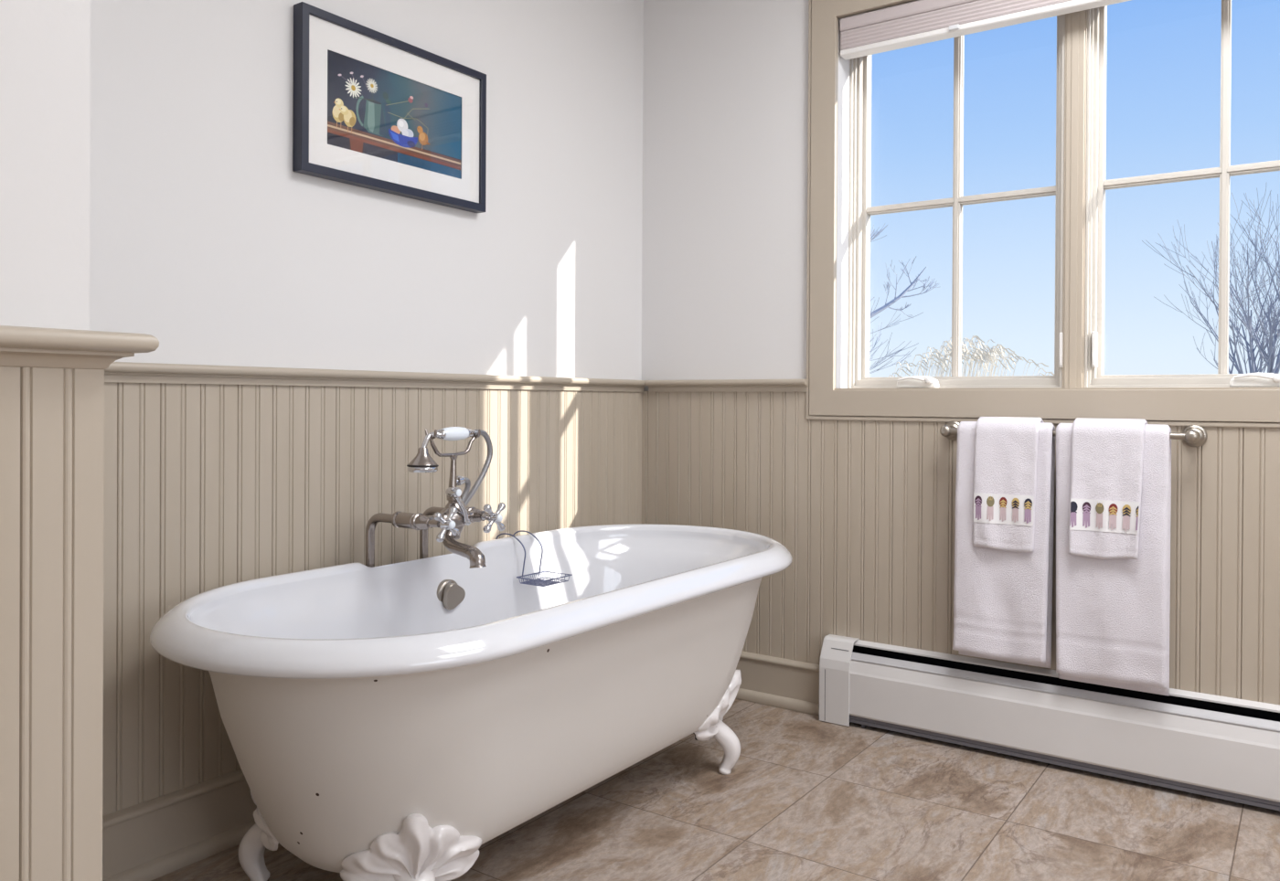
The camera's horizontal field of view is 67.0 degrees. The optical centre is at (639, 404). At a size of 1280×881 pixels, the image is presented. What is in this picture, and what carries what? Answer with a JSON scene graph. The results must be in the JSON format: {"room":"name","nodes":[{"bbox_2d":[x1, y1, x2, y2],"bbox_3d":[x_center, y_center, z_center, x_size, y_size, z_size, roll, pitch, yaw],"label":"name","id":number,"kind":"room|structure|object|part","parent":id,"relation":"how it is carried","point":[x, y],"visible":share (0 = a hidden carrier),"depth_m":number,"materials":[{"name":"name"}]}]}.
{"room":"bathroom","nodes":[
{"label":"bathroom","id":0,"kind":"room"},
{"bbox_2d":[0,0,90,330],"bbox_3d":[-1.586,-0.322,0.521,0.830,2.620,2.089,1,0,35],"label":"wall","id":1,"kind":"structure","parent":0,"point":[45,45],"depth_m":1.10,"materials":[{"name":"white paint"}]},
{"bbox_2d":[0,366,104,880],"bbox_3d":[-1.242,0.472,0.287,0.012,1.029,2.100,1,0,35],"label":"wainscoting","id":2,"kind":"structure","parent":1,"relation":"attached to","point":[52,420],"depth_m":1.10,"materials":[{"name":"beige wood"}]},
{"bbox_2d":[0,325,159,369],"bbox_3d":[-1.531,-0.065,0.515,0.839,0.043,2.143,1,0,35],"label":"trim","id":3,"kind":"structure","parent":1,"relation":"attached to","point":[20,346],"depth_m":1.08,"materials":[{"name":"beige paint"}]},
{"bbox_2d":[102,821,255,880],"bbox_3d":[-0.640,0.967,2.539,0.017,0.034,2.279,1,0,35],"label":"trim","id":4,"kind":"structure","parent":1,"relation":"attached to","point":[151,870],"depth_m":2.06,"materials":[{"name":"beige paint"}]},
{"bbox_2d":[89,0,643,380],"bbox_3d":[-1.292,-0.326,1.793,0.148,2.620,4.810,1,0,35],"label":"wall","id":5,"kind":"structure","parent":0,"point":[206,241],"depth_m":2.48,"materials":[{"name":"white paint"}]},
{"bbox_2d":[102,769,256,879],"bbox_3d":[-0.647,0.906,2.556,0.026,0.149,2.300,1,0,35],"label":"baseboard","id":6,"kind":"structure","parent":5,"relation":"attached to","point":[135,836],"depth_m":2.06,"materials":[{"name":"beige paint"}]},
{"bbox_2d":[102,382,641,816],"bbox_3d":[-0.660,0.466,2.565,0.012,1.027,2.300,1,0,35],"label":"wainscoting","id":7,"kind":"structure","parent":5,"relation":"attached to","point":[207,487],"depth_m":2.26,"materials":[{"name":"beige wood"}]},
{"bbox_2d":[104,362,645,392],"bbox_3d":[-0.643,-0.065,2.553,0.044,0.041,2.300,1,0,35],"label":"trim","id":8,"kind":"structure","parent":5,"relation":"attached to","point":[119,372],"depth_m":2.39,"materials":[{"name":"beige paint"}]},
{"bbox_2d":[292,1,486,213],"bbox_3d":[-0.638,-0.756,2.559,0.035,0.399,0.621,1,0,35],"label":"framed picture","id":9,"kind":"object","parent":5,"relation":"attached to","point":[373,110],"visible":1,"depth_m":2.51,"materials":[{"name":"black"}]},
{"bbox_2d":[327,49,461,179],"bbox_3d":[-0.635,-0.752,2.551,0.002,0.239,0.462,1,0,35],"label":"print","id":10,"kind":"object","parent":9,"relation":"attached to","point":[380,112],"depth_m":2.53,"materials":[{"name":"multicoloured paper"}]},
{"bbox_2d":[150,699,1279,880],"bbox_3d":[0.568,1.061,0.490,4.710,0.120,4.810,1,0,35],"label":"floor","id":11,"kind":"structure","parent":0,"point":[805,797],"depth_m":2.28,"materials":[{"name":"tile"}]},
{"bbox_2d":[149,524,792,880],"bbox_3d":[-0.256,0.686,2.336,0.806,0.604,1.772,1,0,35],"label":"bathtub","id":12,"kind":"object","parent":11,"relation":"on","point":[391,722],"visible":0.98,"depth_m":1.88,"materials":[{"name":"white ceramic"}]},
{"bbox_2d":[365,428,505,568],"bbox_3d":[-0.488,0.523,2.372,0.375,0.927,0.238,1,0,35],"label":"tub faucet","id":13,"kind":"object","parent":12,"relation":"attached to","point":[452,518],"visible":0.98,"depth_m":2.35,"materials":[{"name":"silver metal"}]},
{"bbox_3d":[-0.449,0.279,2.247,0.061,0.079,0.061,0,0,-13],"label":"cross handle","id":14,"kind":"part","parent":13,"relation":"part of","materials":[{"name":"silver metal"}]},
{"bbox_2d":[406,426,492,506],"bbox_3d":[-0.468,0.195,2.377,0.073,0.280,0.274,0,0,27],"label":"shower","id":15,"kind":"object","parent":13,"relation":"on","point":[422,462],"visible":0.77,"depth_m":2.35,"materials":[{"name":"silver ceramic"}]},
{"bbox_2d":[427,494,473,540],"bbox_3d":[-0.465,0.268,2.357,0.062,0.124,0.176,1,0,35],"label":"handle","id":16,"kind":"object","parent":13,"relation":"on","point":[464,517],"depth_m":2.35,"materials":[{"name":"silver metal"}]},
{"bbox_3d":[-0.439,0.248,2.349,0.039,0.098,0.064,1,0,35],"label":"diverter lever","id":17,"kind":"part","parent":13,"relation":"part of","materials":[{"name":"silver metal"}]},
{"bbox_2d":[456,475,465,485],"bbox_3d":[-0.451,0.208,2.387,0.027,0.063,0.043,1,0,35],"label":"faucet knob","id":18,"kind":"object","parent":13,"relation":"attached to","point":[460,480],"depth_m":2.39,"materials":[{"name":"silver metal"}]},
{"bbox_3d":[-0.420,0.340,2.295,0.040,0.079,0.182,0,0,-38],"label":"spout","id":19,"kind":"part","parent":13,"relation":"part of","materials":[{"name":"silver metal"}]},
{"bbox_3d":[-0.365,0.279,2.383,0.053,0.071,0.071,1,0,35],"label":"cross handle","id":20,"kind":"part","parent":13,"relation":"part of","materials":[{"name":"silver metal"}]},
{"bbox_3d":[-0.507,0.498,2.535,0.028,0.079,0.080,1,0,35],"label":"overflow plate","id":21,"kind":"part","parent":12,"relation":"part of","materials":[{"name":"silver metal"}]},
{"bbox_2d":[189,530,767,639],"bbox_3d":[-0.255,0.612,2.336,0.674,0.420,1.640,1,0,35],"label":"basin","id":22,"kind":"object","parent":12,"relation":"in","point":[439,593],"depth_m":2.49,"materials":[{"name":"white ceramic"}]},
{"bbox_2d":[495,530,572,586],"bbox_3d":[-0.310,0.438,2.776,0.198,0.135,0.125,1,0,35],"label":"rack","id":23,"kind":"object","parent":12,"relation":"hanging from","point":[537,581],"visible":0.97,"depth_m":2.75,"materials":[{"name":"silver metal"}]},
{"bbox_2d":[516,570,572,586],"bbox_3d":[-0.272,0.496,2.749,0.103,0.019,0.125,1,0,35],"label":"wire tray","id":24,"kind":"object","parent":23,"relation":"on","point":[538,582],"depth_m":2.74,"materials":[{"name":"silver metal"}]},
{"bbox_2d":[819,634,1279,811],"bbox_3d":[1.468,0.868,2.430,2.166,0.258,0.079,1,0,35],"label":"baseboard heater","id":25,"kind":"object","parent":11,"relation":"on","point":[1224,748],"visible":1,"depth_m":2.63,"materials":[{"name":"metal"}]},
{"bbox_3d":[1.486,0.869,2.452,2.161,0.248,0.022,1,0,35],"label":"panel","id":26,"kind":"part","parent":25,"relation":"part of","materials":[{"name":"metal"}]},
{"bbox_2d":[640,0,850,524],"bbox_3d":[1.871,-0.310,2.333,4.412,2.620,0.201,1,0,35],"label":"wall","id":27,"kind":"structure","parent":0,"point":[725,82],"depth_m":3.30,"materials":[{"name":"white paint"}]},
{"bbox_2d":[644,379,808,392],"bbox_3d":[0.284,-0.063,3.294,0.622,0.041,0.044,1,0,35],"label":"trim","id":28,"kind":"structure","parent":27,"relation":"attached to","point":[699,385],"depth_m":3.27,"materials":[{"name":"beige paint"}]},
{"bbox_2d":[735,688,819,716],"bbox_3d":[0.301,0.969,3.261,0.694,0.034,0.017,1,0,35],"label":"trim","id":29,"kind":"structure","parent":27,"relation":"attached to","point":[750,696],"depth_m":3.15,"materials":[{"name":"beige paint"}]},
{"bbox_2d":[736,650,819,703],"bbox_3d":[0.303,0.908,3.279,0.711,0.149,0.026,1,0,35],"label":"baseboard","id":30,"kind":"structure","parent":27,"relation":"attached to","point":[794,679],"depth_m":3.16,"materials":[{"name":"beige paint"}]},
{"bbox_2d":[641,391,1279,704],"bbox_3d":[1.769,0.481,2.275,4.300,1.027,0.012,1,0,35],"label":"wainscoting","id":31,"kind":"structure","parent":27,"relation":"attached to","point":[864,511],"depth_m":2.98,"materials":[{"name":"beige wood"}]},
{"bbox_2d":[806,0,1279,428],"bbox_3d":[1.246,-0.633,2.757,1.576,1.377,0.222,1,0,35],"label":"window","id":32,"kind":"structure","parent":27,"relation":"in","point":[1079,388],"depth_m":2.79,"materials":[{"name":"beige paint"}]},
{"bbox_3d":[0.848,-0.073,2.981,0.105,0.023,0.022,1,0,35],"label":"crank handle","id":33,"kind":"part","parent":32,"relation":"part of","materials":[{"name":"white"}]},
{"bbox_3d":[0.989,-0.634,3.025,0.654,1.180,0.076,1,0,35],"label":"sash","id":34,"kind":"part","parent":32,"relation":"part of","materials":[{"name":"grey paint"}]},
{"bbox_2d":[840,0,1130,60],"bbox_3d":[1.202,-1.159,2.691,1.362,0.120,0.056,1,0,35],"label":"window shade","id":35,"kind":"object","parent":32,"relation":"attached to","point":[919,22],"visible":1,"depth_m":2.90,"materials":[{"name":"grey fabric"}]},
{"bbox_3d":[1.204,-1.198,2.694,1.362,0.042,0.049,1,0,35],"label":"head rail","id":36,"kind":"part","parent":35,"relation":"part of","materials":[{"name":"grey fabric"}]},
{"bbox_3d":[1.578,-0.628,2.613,0.666,1.180,0.076,1,0,35],"label":"sash","id":37,"kind":"part","parent":32,"relation":"part of","materials":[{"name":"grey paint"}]},
{"bbox_3d":[1.577,-0.067,2.470,0.105,0.023,0.022,1,0,35],"label":"crank handle","id":38,"kind":"part","parent":32,"relation":"part of","materials":[{"name":"white"}]},
{"bbox_2d":[939,420,1207,447],"bbox_3d":[1.155,0.079,2.644,0.679,0.059,0.086,1,0,35],"label":"towel bar","id":39,"kind":"object","parent":27,"relation":"attached to","point":[1192,435],"visible":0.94,"depth_m":2.49,"materials":[{"name":"silver metal"}]},
{"bbox_3d":[0.901,0.077,2.822,0.059,0.059,0.086,1,0,35],"label":"mounting post","id":40,"kind":"part","parent":39,"relation":"part of","materials":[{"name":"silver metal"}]},
{"bbox_2d":[952,421,1055,668],"bbox_3d":[1.014,0.386,2.703,0.260,0.674,0.070,1,0,35],"label":"bath towel","id":41,"kind":"object","parent":39,"relation":"hanging from","point":[1003,600],"visible":0.8,"depth_m":2.68,"materials":[{"name":"white fabric"}]},
{"bbox_2d":[972,416,1043,553],"bbox_3d":[1.024,0.221,2.691,0.170,0.369,0.104,1,0,35],"label":"hand towel","id":42,"kind":"object","parent":39,"relation":"hanging from","point":[1006,448],"visible":0.99,"depth_m":2.66,"materials":[{"name":"white fabric"}]},
{"bbox_3d":[1.139,0.079,2.621,0.615,0.017,0.017,1,0,35],"label":"rod","id":43,"kind":"part","parent":39,"relation":"part of","materials":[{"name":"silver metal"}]},
{"bbox_2d":[1068,418,1147,559],"bbox_3d":[1.231,0.220,2.544,0.174,0.365,0.107,1,0,35],"label":"hand towel","id":44,"kind":"object","parent":39,"relation":"hanging from","point":[1107,454],"visible":0.98,"depth_m":2.51,"materials":[{"name":"white fabric"}]},
{"bbox_2d":[1056,423,1171,695],"bbox_3d":[1.238,0.400,2.545,0.272,0.698,0.077,1,0,35],"label":"bath towel","id":45,"kind":"object","parent":39,"relation":"hanging from","point":[1113,615],"visible":0.77,"depth_m":2.50,"materials":[{"name":"white fabric"}]},
{"bbox_3d":[1.409,0.081,2.467,0.059,0.059,0.086,1,0,35],"label":"mounting post","id":46,"kind":"part","parent":39,"relation":"part of","materials":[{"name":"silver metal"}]},
{"label":"outside","id":47,"kind":"structure","parent":0,"visible":0},
{"label":"ground","id":48,"kind":"structure","parent":47,"visible":0},
{"bbox_2d":[869,224,938,373],"bbox_3d":[3.116,-1.632,14.827,3.147,6.963,0.977,0,0,-5],"label":"bare tree","id":49,"kind":"object","parent":48,"relation":"on","point":[887,305],"visible":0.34,"depth_m":14.98,"materials":[{"name":"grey plant"}]},
{"bbox_2d":[888,335,1054,377],"bbox_3d":[2.773,0.624,8.508,1.704,2.505,1.029,0,0,-1],"label":"bare tree","id":50,"kind":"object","parent":48,"relation":"on","point":[986,356],"depth_m":8.33,"materials":[{"name":"beige plant"}]},
{"bbox_2d":[1141,187,1279,373],"bbox_3d":[10.934,-1.202,16.843,4.094,6.195,3.181,0,0,-42],"label":"bare tree","id":51,"kind":"object","parent":48,"relation":"on","point":[1269,358],"visible":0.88,"depth_m":16.70,"materials":[{"name":"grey plant"}]}
]}

